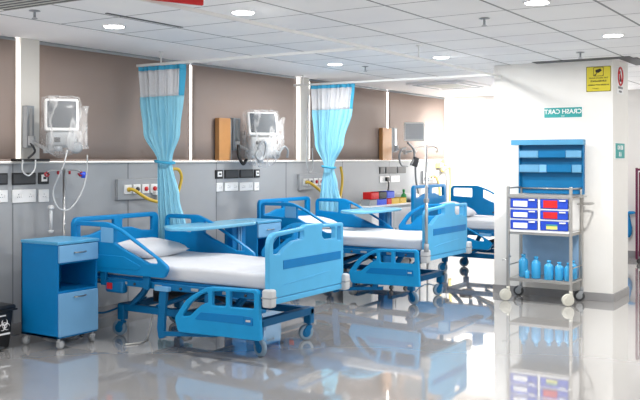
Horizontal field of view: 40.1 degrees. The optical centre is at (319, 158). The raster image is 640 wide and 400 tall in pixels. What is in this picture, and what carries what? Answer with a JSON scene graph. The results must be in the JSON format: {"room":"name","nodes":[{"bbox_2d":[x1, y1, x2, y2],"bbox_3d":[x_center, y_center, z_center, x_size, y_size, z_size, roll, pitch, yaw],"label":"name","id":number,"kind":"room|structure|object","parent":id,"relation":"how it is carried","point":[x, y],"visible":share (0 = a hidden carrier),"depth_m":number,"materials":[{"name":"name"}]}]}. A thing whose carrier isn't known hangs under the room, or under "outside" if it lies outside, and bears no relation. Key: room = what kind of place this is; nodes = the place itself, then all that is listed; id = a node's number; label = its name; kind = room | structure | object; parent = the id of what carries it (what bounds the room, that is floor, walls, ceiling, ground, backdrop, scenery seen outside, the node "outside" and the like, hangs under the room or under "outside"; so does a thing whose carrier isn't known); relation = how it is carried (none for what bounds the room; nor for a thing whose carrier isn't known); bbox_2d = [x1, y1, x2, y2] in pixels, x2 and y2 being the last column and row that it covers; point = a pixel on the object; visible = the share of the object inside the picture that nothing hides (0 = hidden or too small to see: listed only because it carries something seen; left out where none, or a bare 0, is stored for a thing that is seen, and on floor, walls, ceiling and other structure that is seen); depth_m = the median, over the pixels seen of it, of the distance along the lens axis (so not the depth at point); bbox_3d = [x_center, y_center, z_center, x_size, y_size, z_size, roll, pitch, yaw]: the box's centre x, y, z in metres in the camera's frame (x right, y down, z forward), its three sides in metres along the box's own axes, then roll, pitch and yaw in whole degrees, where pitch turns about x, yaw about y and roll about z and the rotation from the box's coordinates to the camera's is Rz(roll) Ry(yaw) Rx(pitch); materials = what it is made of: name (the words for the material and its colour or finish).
{"room":"hospital room","nodes":[
{"label":"hospital room","id":0,"kind":"room"},
{"bbox_2d":[16,38,38,161],"bbox_3d":[-2.553,-0.497,7.503,0.215,1.046,0.193,0,0,33],"label":"wall pillar","id":1,"kind":"structure","parent":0,"point":[27,50],"depth_m":7.41,"materials":[{"name":"paint"}]},
{"bbox_2d":[23,105,33,147],"bbox_3d":[-2.459,-0.268,7.391,0.064,0.355,0.075,0,0,33],"label":"rail","id":2,"kind":"object","parent":1,"relation":"attached to","point":[28,111],"visible":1,"depth_m":7.36,"materials":[{"name":"grey metal"}]},
{"bbox_2d":[21,98,87,210],"bbox_3d":[-2.205,-0.043,7.308,0.550,0.972,0.330,0,0,-22],"label":"ventilator","id":3,"kind":"object","parent":2,"relation":"attached to","point":[61,116],"visible":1,"depth_m":7.25,"materials":[{"name":"white plastic"}]},
{"bbox_2d":[48,205,53,232],"bbox_3d":[-2.253,0.507,7.337,0.052,0.235,0.052,0,0,33],"label":"tube","id":4,"kind":"object","parent":3,"relation":"attached to","point":[50,207],"visible":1,"depth_m":7.33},
{"bbox_2d":[0,161,447,323],"bbox_3d":[-2.128,0.756,8.155,0.230,1.428,15.450,0,0,33],"label":"wall","id":5,"kind":"structure","parent":0,"point":[197,193],"depth_m":8.55,"materials":[{"name":"paint"}]},
{"bbox_2d":[0,190,7,202],"bbox_3d":[-2.599,0.310,7.189,0.017,0.098,0.068,0,0,33],"label":"socket plate","id":6,"kind":"object","parent":5,"relation":"attached to","point":[3,193],"visible":1,"depth_m":7.18,"materials":[{"name":"white plastic"}]},
{"bbox_2d":[0,173,7,184],"bbox_3d":[-2.599,0.168,7.191,0.015,0.091,0.068,0,0,33],"label":"socket plate","id":7,"kind":"object","parent":5,"relation":"attached to","point":[3,176],"visible":1,"depth_m":7.18,"materials":[{"name":"black plastic"}]},
{"bbox_2d":[12,189,35,202],"bbox_3d":[-2.491,0.314,7.358,0.017,0.109,0.234,0,0,33],"label":"socket plate","id":8,"kind":"object","parent":5,"relation":"attached to","point":[24,195],"visible":1,"depth_m":7.35,"materials":[{"name":"white plastic"}]},
{"bbox_2d":[12,173,35,184],"bbox_3d":[-2.491,0.172,7.360,0.015,0.095,0.235,0,0,33],"label":"socket plate","id":9,"kind":"object","parent":5,"relation":"attached to","point":[17,178],"visible":0.94,"depth_m":7.35,"materials":[{"name":"black plastic"}]},
{"bbox_2d":[38,189,48,201],"bbox_3d":[-2.376,0.320,7.537,0.017,0.110,0.110,0,0,33],"label":"socket plate","id":10,"kind":"object","parent":5,"relation":"attached to","point":[43,194],"visible":1,"depth_m":7.53,"materials":[{"name":"white plastic"}]},
{"bbox_2d":[38,172,48,183],"bbox_3d":[-2.374,0.170,7.535,0.023,0.100,0.110,0,0,33],"label":"socket plate","id":11,"kind":"object","parent":5,"relation":"attached to","point":[42,179],"visible":0.84,"depth_m":7.52,"materials":[{"name":"black plastic"}]},
{"bbox_2d":[10,300,184,335],"bbox_3d":[-2.030,1.420,8.092,0.022,0.100,15.450,0,0,33],"label":"baseboard","id":12,"kind":"structure","parent":5,"relation":"attached to","point":[15,327],"depth_m":8.09,"materials":[{"name":"grey tile"}]},
{"bbox_2d":[115,178,157,200],"bbox_3d":[-1.739,0.295,8.494,0.060,0.200,0.620,0,0,33],"label":"outlet panel","id":13,"kind":"object","parent":5,"relation":"attached to","point":[146,186],"visible":0.88,"depth_m":8.42,"materials":[{"name":"white plastic"}]},
{"bbox_2d":[124,185,131,193],"bbox_3d":[-1.829,0.295,8.338,0.016,0.090,0.096,0,0,33],"label":"outlet","id":14,"kind":"object","parent":13,"relation":"attached to","point":[126,187],"depth_m":8.32,"materials":[{"name":"white plastic"}]},
{"bbox_2d":[133,184,140,193],"bbox_3d":[-1.766,0.295,8.437,0.016,0.090,0.096,0,0,33],"label":"outlet","id":15,"kind":"object","parent":13,"relation":"attached to","point":[137,186],"depth_m":8.43,"materials":[{"name":"white plastic"}]},
{"bbox_2d":[142,184,148,193],"bbox_3d":[-1.702,0.295,8.537,0.016,0.090,0.096,0,0,33],"label":"outlet","id":16,"kind":"object","parent":13,"relation":"attached to","point":[145,187],"depth_m":8.52,"materials":[{"name":"white plastic"}]},
{"bbox_2d":[150,184,157,192],"bbox_3d":[-1.638,0.295,8.636,0.016,0.090,0.096,0,0,33],"label":"outlet","id":17,"kind":"object","parent":13,"relation":"attached to","point":[153,187],"depth_m":8.61,"materials":[{"name":"white plastic"}]},
{"bbox_2d":[128,167,182,203],"bbox_3d":[-1.582,0.271,8.583,0.101,0.364,0.731,0,0,34],"label":"gas hose","id":18,"kind":"object","parent":13,"relation":"attached to","point":[174,168],"visible":0.66,"depth_m":8.49,"materials":[{"name":"yellow rubber"}]},
{"bbox_2d":[215,170,222,178],"bbox_3d":[-1.095,0.172,9.536,0.023,0.095,0.130,0,0,33],"label":"socket plate","id":19,"kind":"object","parent":5,"relation":"attached to","point":[218,173],"visible":1,"depth_m":9.52,"materials":[{"name":"black plastic"}]},
{"bbox_2d":[12,161,428,323],"bbox_3d":[-2.233,0.756,7.784,0.012,1.428,14.712,0,0,33],"label":"trim","id":20,"kind":"structure","parent":5,"relation":"attached to","point":[428,161],"depth_m":8.39,"materials":[{"name":"metal"}]},
{"bbox_2d":[0,160,448,163],"bbox_3d":[-2.119,0.034,8.150,0.250,0.016,15.450,0,0,33],"label":"trim","id":21,"kind":"structure","parent":5,"relation":"on","point":[315,160],"depth_m":8.93,"materials":[{"name":"white paint"}]},
{"bbox_2d":[11,159,49,161],"bbox_3d":[-2.420,0.013,7.327,0.130,0.023,0.300,0,0,33],"label":"tray","id":22,"kind":"object","parent":21,"relation":"on","point":[12,160],"visible":1,"depth_m":7.23,"materials":[{"name":"black plastic"}]},
{"bbox_2d":[215,118,230,160],"bbox_3d":[-1.057,-0.208,9.589,0.060,0.465,0.220,0,0,33],"label":"box","id":23,"kind":"object","parent":21,"relation":"on","point":[222,125],"visible":1,"depth_m":9.53,"materials":[{"name":"brown wood"}]},
{"bbox_2d":[379,128,391,159],"bbox_3d":[0.958,-0.208,12.740,0.060,0.465,0.300,0,0,33],"label":"box","id":24,"kind":"object","parent":21,"relation":"on","point":[385,134],"visible":1,"depth_m":12.67,"materials":[{"name":"brown wood"}]},
{"bbox_2d":[224,182,237,190],"bbox_3d":[-0.992,0.311,9.703,0.017,0.093,0.231,0,0,33],"label":"socket plate","id":25,"kind":"object","parent":5,"relation":"attached to","point":[230,186],"visible":1,"depth_m":9.70,"materials":[{"name":"white plastic"}]},
{"bbox_2d":[224,170,238,178],"bbox_3d":[-0.986,0.176,9.713,0.015,0.088,0.249,0,0,33],"label":"socket plate","id":26,"kind":"object","parent":5,"relation":"attached to","point":[227,173],"visible":1,"depth_m":9.71,"materials":[{"name":"black plastic"}]},
{"bbox_2d":[230,118,239,149],"bbox_3d":[-0.947,-0.270,9.756,0.064,0.360,0.120,0,0,33],"label":"rail","id":27,"kind":"object","parent":5,"relation":"attached to","point":[235,122],"visible":0.85,"depth_m":9.71,"materials":[{"name":"grey metal"}]},
{"bbox_2d":[189,65,293,160],"bbox_3d":[-1.420,-0.497,9.281,0.010,1.046,4.024,0,0,33],"label":"window","id":28,"kind":"structure","parent":5,"relation":"in","point":[190,67],"depth_m":9.33,"materials":[{"name":"white"}]},
{"bbox_2d":[190,63,296,160],"bbox_3d":[-0.833,-0.495,10.053,0.047,1.039,1.953,0,0,33],"label":"wall panel","id":29,"kind":"object","parent":28,"relation":"attached to","point":[217,91],"visible":0.81,"depth_m":9.86,"materials":[{"name":"paint"}]},
{"bbox_2d":[239,182,252,190],"bbox_3d":[-0.845,0.317,9.932,0.017,0.094,0.242,0,0,33],"label":"socket plate","id":30,"kind":"object","parent":5,"relation":"attached to","point":[243,186],"visible":1,"depth_m":9.92,"materials":[{"name":"white plastic"}]},
{"bbox_2d":[239,169,252,177],"bbox_3d":[-0.844,0.171,9.935,0.015,0.093,0.242,0,0,33],"label":"socket plate","id":31,"kind":"object","parent":5,"relation":"attached to","point":[248,173],"visible":1,"depth_m":9.94,"materials":[{"name":"black plastic"}]},
{"bbox_2d":[297,174,322,189],"bbox_3d":[-0.101,0.295,11.055,0.060,0.200,0.580,0,0,33],"label":"outlet panel","id":32,"kind":"object","parent":5,"relation":"attached to","point":[316,179],"visible":0.79,"depth_m":10.98,"materials":[{"name":"white plastic"}]},
{"bbox_2d":[306,166,343,197],"bbox_3d":[0.089,0.349,11.207,0.097,0.489,0.851,0,0,34],"label":"gas hose","id":33,"kind":"object","parent":32,"relation":"attached to","point":[341,169],"visible":0.68,"depth_m":11.51,"materials":[{"name":"yellow rubber"}]},
{"bbox_2d":[309,82,387,160],"bbox_3d":[0.898,-0.497,12.906,0.010,1.046,4.185,0,0,33],"label":"window","id":34,"kind":"structure","parent":5,"relation":"in","point":[309,82],"depth_m":11.28,"materials":[{"name":"white"}]},
{"bbox_2d":[309,79,386,159],"bbox_3d":[0.416,-0.495,12.006,0.047,1.039,2.060,0,0,33],"label":"roller blind","id":35,"kind":"object","parent":34,"relation":"attached to","point":[369,114],"visible":0.6,"depth_m":12.28,"materials":[{"name":"beige fabric"}]},
{"bbox_2d":[385,167,395,173],"bbox_3d":[1.030,0.175,12.866,0.015,0.089,0.312,0,0,33],"label":"socket plate","id":36,"kind":"object","parent":5,"relation":"attached to","point":[388,170],"visible":1,"depth_m":12.86,"materials":[{"name":"grey plastic"}]},
{"bbox_2d":[392,128,396,151],"bbox_3d":[1.094,-0.270,12.950,0.064,0.360,0.100,0,0,33],"label":"rail","id":37,"kind":"object","parent":5,"relation":"attached to","point":[394,130],"visible":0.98,"depth_m":12.91,"materials":[{"name":"grey metal"}]},
{"bbox_2d":[421,170,438,183],"bbox_3d":[1.778,0.295,13.996,0.060,0.200,0.600,0,0,33],"label":"outlet panel","id":38,"kind":"object","parent":5,"relation":"attached to","point":[433,180],"visible":0.56,"depth_m":13.97,"materials":[{"name":"white plastic"}]},
{"bbox_2d":[428,174,440,194],"bbox_3d":[1.829,0.606,13.944,0.072,0.729,0.384,0,0,37],"label":"gas hose","id":39,"kind":"object","parent":38,"relation":"attached to","point":[430,175],"visible":0.56,"depth_m":13.97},
{"bbox_2d":[436,159,450,167],"bbox_3d":[2.031,0.080,14.327,0.110,0.140,0.430,0,0,33],"label":"bracket","id":40,"kind":"object","parent":5,"relation":"attached to","point":[444,161],"visible":0.88,"depth_m":14.25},
{"bbox_2d":[441,165,452,201],"bbox_3d":[2.075,0.536,14.324,0.070,0.872,0.306,0,0,40],"label":"gas hose","id":41,"kind":"object","parent":40,"relation":"hanging from","point":[445,167],"visible":0.76,"depth_m":14.38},
{"bbox_2d":[235,112,288,165],"bbox_3d":[-0.658,-0.223,9.751,0.573,0.655,0.387,0,0,-38],"label":"ventilator","id":42,"kind":"object","parent":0,"point":[262,127],"visible":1,"depth_m":9.68,"materials":[{"name":"white plastic"}]},
{"bbox_2d":[294,77,308,160],"bbox_3d":[-0.281,-0.497,11.058,0.215,1.046,0.198,0,0,33],"label":"wall pillar","id":43,"kind":"structure","parent":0,"point":[302,92],"depth_m":10.95,"materials":[{"name":"paint"}]},
{"bbox_2d":[306,89,312,172],"bbox_3d":[-0.128,-0.341,10.847,0.016,1.041,0.158,0,0,33],"label":"chain","id":44,"kind":"object","parent":43,"relation":"hanging from","point":[309,89],"visible":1,"depth_m":10.80,"materials":[{"name":"metal"}]},
{"bbox_2d":[0,252,639,399],"bbox_3d":[3.719,1.520,7.117,11.400,0.100,20.000,0,0,33],"label":"floor","id":45,"kind":"structure","parent":0,"point":[464,342],"depth_m":6.64,"materials":[{"name":"tile"}]},
{"bbox_2d":[0,302,17,349],"bbox_3d":[-2.581,1.296,6.718,0.355,0.341,0.380,0,0,33],"label":"waste bin","id":46,"kind":"object","parent":45,"relation":"on","point":[6,309],"visible":1,"depth_m":6.73,"materials":[{"name":"black plastic"}]},
{"bbox_2d":[21,236,98,348],"bbox_3d":[-2.061,1.055,6.976,0.477,0.830,0.422,0,0,33],"label":"locker","id":47,"kind":"object","parent":45,"relation":"on","point":[59,274],"visible":1,"depth_m":6.85,"materials":[{"name":"metal"}]},
{"bbox_2d":[44,168,81,235],"bbox_3d":[-2.184,0.777,7.452,0.364,1.385,0.356,0,0,-7],"label":"pole","id":48,"kind":"object","parent":45,"relation":"on","point":[63,170],"visible":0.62,"depth_m":7.46,"materials":[{"name":"metal"}]},
{"bbox_2d":[125,314,152,344],"bbox_3d":[-1.423,1.349,7.082,0.091,0.240,0.441,0,0,18],"label":"cable","id":49,"kind":"object","parent":45,"relation":"on","point":[146,339],"visible":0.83,"depth_m":7.09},
{"bbox_2d":[71,212,350,356],"bbox_3d":[-0.929,0.980,7.163,2.091,0.980,1.147,0,0,33],"label":"hospital bed","id":50,"kind":"object","parent":45,"relation":"on","point":[311,264],"visible":0.94,"depth_m":6.75,"materials":[{"name":"blue metal"}]},
{"bbox_2d":[118,237,188,258],"bbox_3d":[-1.450,0.761,7.479,0.397,0.154,0.600,0,0,26],"label":"pillow","id":51,"kind":"object","parent":50,"relation":"on","point":[160,247],"visible":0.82,"depth_m":7.35,"materials":[{"name":"white fabric"}]},
{"bbox_2d":[164,220,265,317],"bbox_3d":[-0.964,1.022,7.737,0.500,0.895,1.061,0,0,34],"label":"table","id":52,"kind":"object","parent":45,"relation":"on","point":[236,228],"visible":0.22,"depth_m":7.83,"materials":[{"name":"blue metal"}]},
{"bbox_2d":[225,218,281,256],"bbox_3d":[-0.691,1.055,9.147,0.477,0.830,0.422,0,0,33],"label":"locker","id":53,"kind":"object","parent":45,"relation":"on","point":[256,235],"visible":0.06,"depth_m":8.98,"materials":[{"name":"metal"}]},
{"bbox_2d":[257,196,471,304],"bbox_3d":[0.455,0.960,9.477,2.091,1.020,1.147,0,0,33],"label":"hospital bed","id":54,"kind":"object","parent":45,"relation":"on","point":[447,231],"visible":0.73,"depth_m":9.01,"materials":[{"name":"blue metal"}]},
{"bbox_2d":[298,215,336,228],"bbox_3d":[-0.105,0.722,9.823,0.397,0.155,0.600,0,0,35],"label":"pillow","id":55,"kind":"object","parent":54,"relation":"on","point":[308,219],"visible":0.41,"depth_m":9.75,"materials":[{"name":"white fabric"}]},
{"bbox_2d":[414,145,437,251],"bbox_3d":[1.030,0.388,8.480,0.336,1.035,0.048,0,0,-40],"label":"pole","id":56,"kind":"object","parent":54,"relation":"on","point":[426,200],"visible":1,"depth_m":8.47,"materials":[{"name":"metal"}]},
{"bbox_2d":[341,207,401,289],"bbox_3d":[0.579,1.020,9.872,0.500,0.900,1.001,0,0,34],"label":"table","id":57,"kind":"object","parent":45,"relation":"on","point":[385,213],"visible":0.48,"depth_m":9.99,"materials":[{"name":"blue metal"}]},
{"bbox_2d":[345,202,411,270],"bbox_3d":[0.806,1.042,11.852,0.470,0.855,1.260,0,0,33],"label":"side table","id":58,"kind":"object","parent":45,"relation":"on","point":[397,216],"visible":0.16,"depth_m":11.75,"materials":[{"name":"white plastic"}]},
{"bbox_2d":[361,199,376,205],"bbox_3d":[0.641,0.574,11.435,0.131,0.081,0.208,0,0,33],"label":"storage box","id":59,"kind":"object","parent":58,"relation":"on","point":[364,202],"visible":0.88,"depth_m":11.37,"materials":[{"name":"grey plastic"}]},
{"bbox_2d":[363,192,378,199],"bbox_3d":[0.668,0.486,11.477,0.131,0.092,0.208,0,0,33],"label":"storage box","id":60,"kind":"object","parent":59,"relation":"on","point":[366,195],"visible":1,"depth_m":11.40,"materials":[{"name":"red plastic"}]},
{"bbox_2d":[377,198,386,204],"bbox_3d":[0.771,0.574,11.637,0.131,0.081,0.268,0,0,33],"label":"storage box","id":61,"kind":"object","parent":58,"relation":"on","point":[379,201],"visible":0.62,"depth_m":11.61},
{"bbox_2d":[374,191,386,198],"bbox_3d":[0.787,0.486,11.662,0.131,0.092,0.208,0,0,33],"label":"storage box","id":62,"kind":"object","parent":61,"relation":"on","point":[382,194],"visible":0.71,"depth_m":11.64,"materials":[{"name":"black plastic"}]},
{"bbox_2d":[395,193,418,261],"bbox_3d":[1.284,0.985,12.603,0.367,0.969,0.400,0,0,33],"label":"machine","id":63,"kind":"object","parent":45,"relation":"on","point":[408,195],"visible":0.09,"depth_m":12.45,"materials":[{"name":"grey plastic"}]},
{"bbox_2d":[395,122,424,193],"bbox_3d":[1.303,0.000,12.805,0.409,1.052,0.524,0,0,-5],"label":"ventilator","id":64,"kind":"object","parent":63,"relation":"on","point":[413,131],"visible":0.99,"depth_m":12.65,"materials":[{"name":"white plastic"}]},
{"bbox_2d":[411,184,493,271],"bbox_3d":[2.324,0.910,11.214,2.091,1.120,1.147,0,0,33],"label":"hospital bed","id":65,"kind":"object","parent":45,"relation":"on","point":[481,226],"visible":0.27,"depth_m":11.52,"materials":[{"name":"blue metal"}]},
{"bbox_2d":[439,201,476,216],"bbox_3d":[1.803,0.671,11.547,0.376,0.201,0.600,0,0,27],"label":"pillow","id":66,"kind":"object","parent":65,"relation":"on","point":[470,212],"visible":0.32,"depth_m":11.49,"materials":[{"name":"white fabric"}]},
{"bbox_2d":[499,139,594,305],"bbox_3d":[2.339,0.636,9.018,0.880,1.668,0.462,0,0,33],"label":"cart","id":67,"kind":"object","parent":45,"relation":"on","point":[549,224],"visible":0.99,"depth_m":9.05,"materials":[{"name":"metal"}]},
{"bbox_2d":[519,254,527,276],"bbox_3d":[2.127,1.115,9.156,0.096,0.235,0.096,0,0,33],"label":"wash bottle","id":68,"kind":"object","parent":67,"relation":"on","point":[523,262],"visible":0.9,"depth_m":9.12,"materials":[{"name":"plastic"}]},
{"bbox_2d":[531,256,540,278],"bbox_3d":[2.225,1.120,9.022,0.096,0.225,0.096,0,0,33],"label":"wash bottle","id":69,"kind":"object","parent":67,"relation":"on","point":[535,265],"visible":1,"depth_m":8.98,"materials":[{"name":"plastic"}]},
{"bbox_2d":[507,194,581,198],"bbox_3d":[2.320,0.382,9.041,0.670,0.033,0.405,0,0,33],"label":"tray","id":70,"kind":"object","parent":67,"relation":"on","point":[509,196],"depth_m":8.89,"materials":[{"name":"metal"}]},
{"bbox_2d":[507,274,581,284],"bbox_3d":[2.320,1.242,9.041,0.670,0.031,0.405,0,0,33],"label":"shelf","id":71,"kind":"object","parent":67,"relation":"attached to","point":[514,278],"depth_m":8.93,"materials":[{"name":"metal"}]},
{"bbox_2d":[510,231,579,236],"bbox_3d":[2.320,0.767,9.041,0.630,0.025,0.365,0,0,33],"label":"tray","id":72,"kind":"object","parent":67,"relation":"on","point":[529,233],"depth_m":8.87,"materials":[{"name":"metal"}]},
{"bbox_2d":[544,260,553,279],"bbox_3d":[2.331,1.135,8.919,0.096,0.195,0.096,0,0,33],"label":"wash bottle","id":73,"kind":"object","parent":67,"relation":"on","point":[548,268],"visible":1,"depth_m":8.88,"materials":[{"name":"plastic"}]},
{"bbox_2d":[555,262,563,280],"bbox_3d":[2.422,1.140,8.867,0.088,0.185,0.088,0,0,33],"label":"wash bottle","id":74,"kind":"object","parent":67,"relation":"on","point":[559,269],"visible":1,"depth_m":8.83,"materials":[{"name":"plastic"}]},
{"bbox_2d":[564,263,572,281],"bbox_3d":[2.499,1.140,8.811,0.084,0.185,0.084,0,0,33],"label":"wash bottle","id":75,"kind":"object","parent":67,"relation":"on","point":[566,269],"visible":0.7,"depth_m":8.79,"materials":[{"name":"plastic"}]},
{"bbox_2d":[572,260,576,278],"bbox_3d":[2.588,1.137,8.968,0.088,0.190,0.088,0,0,33],"label":"wash bottle","id":76,"kind":"object","parent":67,"relation":"on","point":[573,261],"visible":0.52,"depth_m":8.93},
{"bbox_2d":[635,168,639,263],"bbox_3d":[4.860,0.800,12.263,0.730,1.340,0.570,0,0,33],"label":"cabinet","id":77,"kind":"object","parent":45,"relation":"on","point":[636,169],"visible":1,"depth_m":12.22,"materials":[{"name":"metal"}]},
{"bbox_2d":[0,0,639,89],"bbox_3d":[3.719,-1.070,7.117,11.400,0.100,20.000,0,0,33],"label":"ceiling","id":78,"kind":"structure","parent":0,"point":[515,33],"depth_m":6.82,"materials":[{"name":"tile"}]},
{"bbox_2d":[0,36,15,160],"bbox_3d":[-2.990,-0.495,6.678,0.047,1.039,1.592,0,0,33],"label":"roller blind","id":79,"kind":"object","parent":78,"relation":"hanging from","point":[7,44],"visible":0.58,"depth_m":7.27,"materials":[{"name":"beige fabric"}]},
{"bbox_2d":[0,0,80,10],"bbox_3d":[-1.295,-1.012,5.243,2.230,0.016,0.340,0,0,33],"label":"ceiling vent","id":80,"kind":"object","parent":78,"relation":"in","point":[6,5],"visible":1,"depth_m":5.68,"materials":[{"name":"metal"}]},
{"bbox_2d":[102,24,125,28],"bbox_3d":[-1.585,-1.016,6.744,0.180,0.009,0.180,0,0,33],"label":"recessed light","id":81,"kind":"object","parent":78,"relation":"in","point":[112,26],"visible":1,"depth_m":6.71,"materials":[{"name":"white plastic"}]},
{"bbox_2d":[104,25,123,28],"bbox_3d":[-1.585,-1.014,6.744,0.150,0.005,0.150,0,0,33],"label":"diffuser","id":82,"kind":"object","parent":81,"relation":"attached to","point":[105,26],"depth_m":6.71,"materials":[{"name":"white"}]},
{"bbox_2d":[39,41,189,160],"bbox_3d":[-1.905,-0.495,8.375,0.047,1.039,1.949,0,0,33],"label":"wall panel","id":83,"kind":"object","parent":78,"relation":"hanging from","point":[105,84],"visible":0.62,"depth_m":8.15,"materials":[{"name":"paint"}]},
{"bbox_2d":[105,13,182,27],"bbox_3d":[-1.283,-1.017,6.464,0.025,0.006,0.790,0,0,33],"label":"trim","id":84,"kind":"structure","parent":78,"relation":"attached to","point":[105,13],"depth_m":6.44,"materials":[{"name":"metal"}]},
{"bbox_2d":[153,0,203,5],"bbox_3d":[-0.801,-0.948,4.927,0.320,0.145,0.026,0,0,-34],"label":"exit sign","id":85,"kind":"object","parent":78,"relation":"hanging from","point":[191,2],"visible":1,"depth_m":4.95,"materials":[{"name":"red plastic"}]},
{"bbox_2d":[0,15,390,81],"bbox_3d":[-2.713,-1.018,6.482,1.045,0.004,12.000,0,0,33],"label":"trim","id":86,"kind":"structure","parent":78,"relation":"attached to","point":[15,27],"depth_m":8.02,"materials":[{"name":"white paint"}]},
{"bbox_2d":[230,10,255,14],"bbox_3d":[-0.536,-1.016,6.099,0.180,0.009,0.180,0,0,33],"label":"recessed light","id":87,"kind":"object","parent":78,"relation":"in","point":[235,12],"visible":1,"depth_m":6.07,"materials":[{"name":"white plastic"}]},
{"bbox_2d":[232,11,253,14],"bbox_3d":[-0.536,-1.014,6.099,0.150,0.005,0.150,0,0,33],"label":"diffuser","id":88,"kind":"object","parent":87,"relation":"attached to","point":[233,12],"depth_m":6.07,"materials":[{"name":"white"}]},
{"bbox_2d":[136,47,365,66],"bbox_3d":[-0.701,-0.953,7.806,2.552,0.134,0.050,0,0,33],"label":"track","id":89,"kind":"object","parent":78,"relation":"attached to","point":[352,48],"visible":1,"depth_m":7.75,"materials":[{"name":"white metal"}]},
{"bbox_2d":[138,64,191,285],"bbox_3d":[-1.475,0.169,8.301,0.676,2.102,0.177,0,0,27],"label":"privacy curtain","id":90,"kind":"object","parent":89,"relation":"hanging from","point":[162,88],"visible":0.72,"depth_m":8.29,"materials":[{"name":"blue fabric"}]},
{"bbox_2d":[138,0,501,77],"bbox_3d":[0.498,-0.953,7.277,0.050,0.134,10.422,0,0,33],"label":"track","id":91,"kind":"object","parent":78,"relation":"attached to","point":[167,4],"visible":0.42,"depth_m":6.27,"materials":[{"name":"white metal"}]},
{"bbox_2d":[293,74,489,85],"bbox_3d":[0.754,-0.953,10.081,2.552,0.134,0.050,0,0,33],"label":"track","id":92,"kind":"object","parent":78,"relation":"attached to","point":[474,75],"visible":0.98,"depth_m":10.03,"materials":[{"name":"white metal"}]},
{"bbox_2d":[310,83,354,256],"bbox_3d":[0.148,0.169,10.477,0.625,2.102,0.177,0,0,23],"label":"privacy curtain","id":93,"kind":"object","parent":92,"relation":"hanging from","point":[332,105],"visible":0.74,"depth_m":10.47,"materials":[{"name":"blue fabric"}]},
{"bbox_2d":[387,90,444,159],"bbox_3d":[1.532,-0.495,13.753,0.047,1.039,1.975,0,0,33],"label":"roller blind","id":94,"kind":"object","parent":78,"relation":"hanging from","point":[403,107],"visible":0.66,"depth_m":13.78,"materials":[{"name":"beige fabric"}]},
{"bbox_2d":[406,80,489,89],"bbox_3d":[1.754,-0.999,11.934,0.840,0.035,0.940,0,0,33],"label":"ceiling light","id":95,"kind":"object","parent":78,"relation":"attached to","point":[454,84],"visible":1,"depth_m":11.76,"materials":[{"name":"white paint"}]},
{"bbox_2d":[427,84,469,87],"bbox_3d":[1.754,-0.985,11.934,0.440,0.007,0.500,0,0,33],"label":"grille","id":96,"kind":"object","parent":95,"relation":"attached to","point":[442,85],"depth_m":11.93,"materials":[{"name":"metal"}]},
{"bbox_2d":[523,0,550,5],"bbox_3d":[1.414,-1.016,5.709,0.180,0.009,0.180,0,0,33],"label":"recessed light","id":97,"kind":"object","parent":78,"relation":"in","point":[529,2],"visible":1,"depth_m":5.68,"materials":[{"name":"white plastic"}]},
{"bbox_2d":[525,1,548,4],"bbox_3d":[1.414,-1.014,5.709,0.150,0.005,0.150,0,0,33],"label":"diffuser","id":98,"kind":"object","parent":97,"relation":"attached to","point":[526,2],"depth_m":5.69,"materials":[{"name":"white"}]},
{"bbox_2d":[532,56,639,64],"bbox_3d":[2.916,-1.017,9.352,1.040,0.006,0.900,0,0,33],"label":"trim","id":99,"kind":"structure","parent":78,"relation":"attached to","point":[636,61],"depth_m":9.06,"materials":[{"name":"metal"}]},
{"bbox_2d":[602,33,624,36],"bbox_3d":[2.420,-1.016,7.235,0.180,0.009,0.180,0,0,33],"label":"recessed light","id":100,"kind":"object","parent":78,"relation":"in","point":[614,34],"visible":1,"depth_m":7.20,"materials":[{"name":"white plastic"}]},
{"bbox_2d":[445,89,639,250],"bbox_3d":[6.708,0.225,11.794,11.400,2.490,0.200,0,0,33],"label":"wall","id":101,"kind":"structure","parent":0,"point":[469,121],"depth_m":14.32,"materials":[{"name":"white paint"}]},
{"bbox_2d":[350,76,493,97],"bbox_3d":[1.934,-1.018,12.680,2.200,0.004,3.450,0,0,33],"label":"ceiling","id":102,"kind":"structure","parent":101,"relation":"attached to","point":[401,86],"depth_m":12.71,"materials":[{"name":"white paint"}]},
{"bbox_2d":[628,211,634,237],"bbox_3d":[4.597,0.974,12.966,0.160,0.393,0.062,0,0,33],"label":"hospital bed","id":103,"kind":"object","parent":101,"relation":"hanging from","point":[629,212],"visible":0.66,"depth_m":12.95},
{"bbox_2d":[494,59,627,293],"bbox_3d":[2.626,0.225,9.567,1.280,2.490,0.630,0,0,33],"label":"column","id":104,"kind":"structure","parent":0,"point":[523,91],"depth_m":9.23,"materials":[{"name":"white paint"}]},
{"bbox_2d":[493,284,628,301],"bbox_3d":[2.626,1.427,9.567,1.304,0.085,0.654,0,0,33],"label":"baseboard","id":105,"kind":"structure","parent":104,"relation":"attached to","point":[604,297],"depth_m":9.27,"materials":[{"name":"grey tile"}]},
{"bbox_2d":[544,106,582,118],"bbox_3d":[2.559,-0.485,9.230,0.416,0.120,0.008,0,0,33],"label":"sign","id":106,"kind":"object","parent":104,"relation":"attached to","point":[573,111],"visible":1,"depth_m":9.22,"materials":[{"name":"teal"}]},
{"bbox_2d":[586,66,610,91],"bbox_3d":[2.871,-0.820,9.030,0.250,0.260,0.008,0,0,33],"label":"warning sign","id":107,"kind":"object","parent":104,"relation":"attached to","point":[598,78],"visible":1,"depth_m":9.03,"materials":[{"name":"yellow"}]},
{"bbox_2d":[615,142,624,158],"bbox_3d":[3.145,-0.080,9.181,0.008,0.176,0.400,0,0,33],"label":"sign","id":108,"kind":"object","parent":104,"relation":"attached to","point":[619,147],"visible":1,"depth_m":9.16,"materials":[{"name":"teal"}]},
{"bbox_2d":[617,66,623,94],"bbox_3d":[3.148,-0.818,9.180,0.019,0.287,0.260,0,0,33],"label":"prohibition sign","id":109,"kind":"object","parent":104,"relation":"attached to","point":[620,76],"visible":1,"depth_m":9.15,"materials":[{"name":"white"}]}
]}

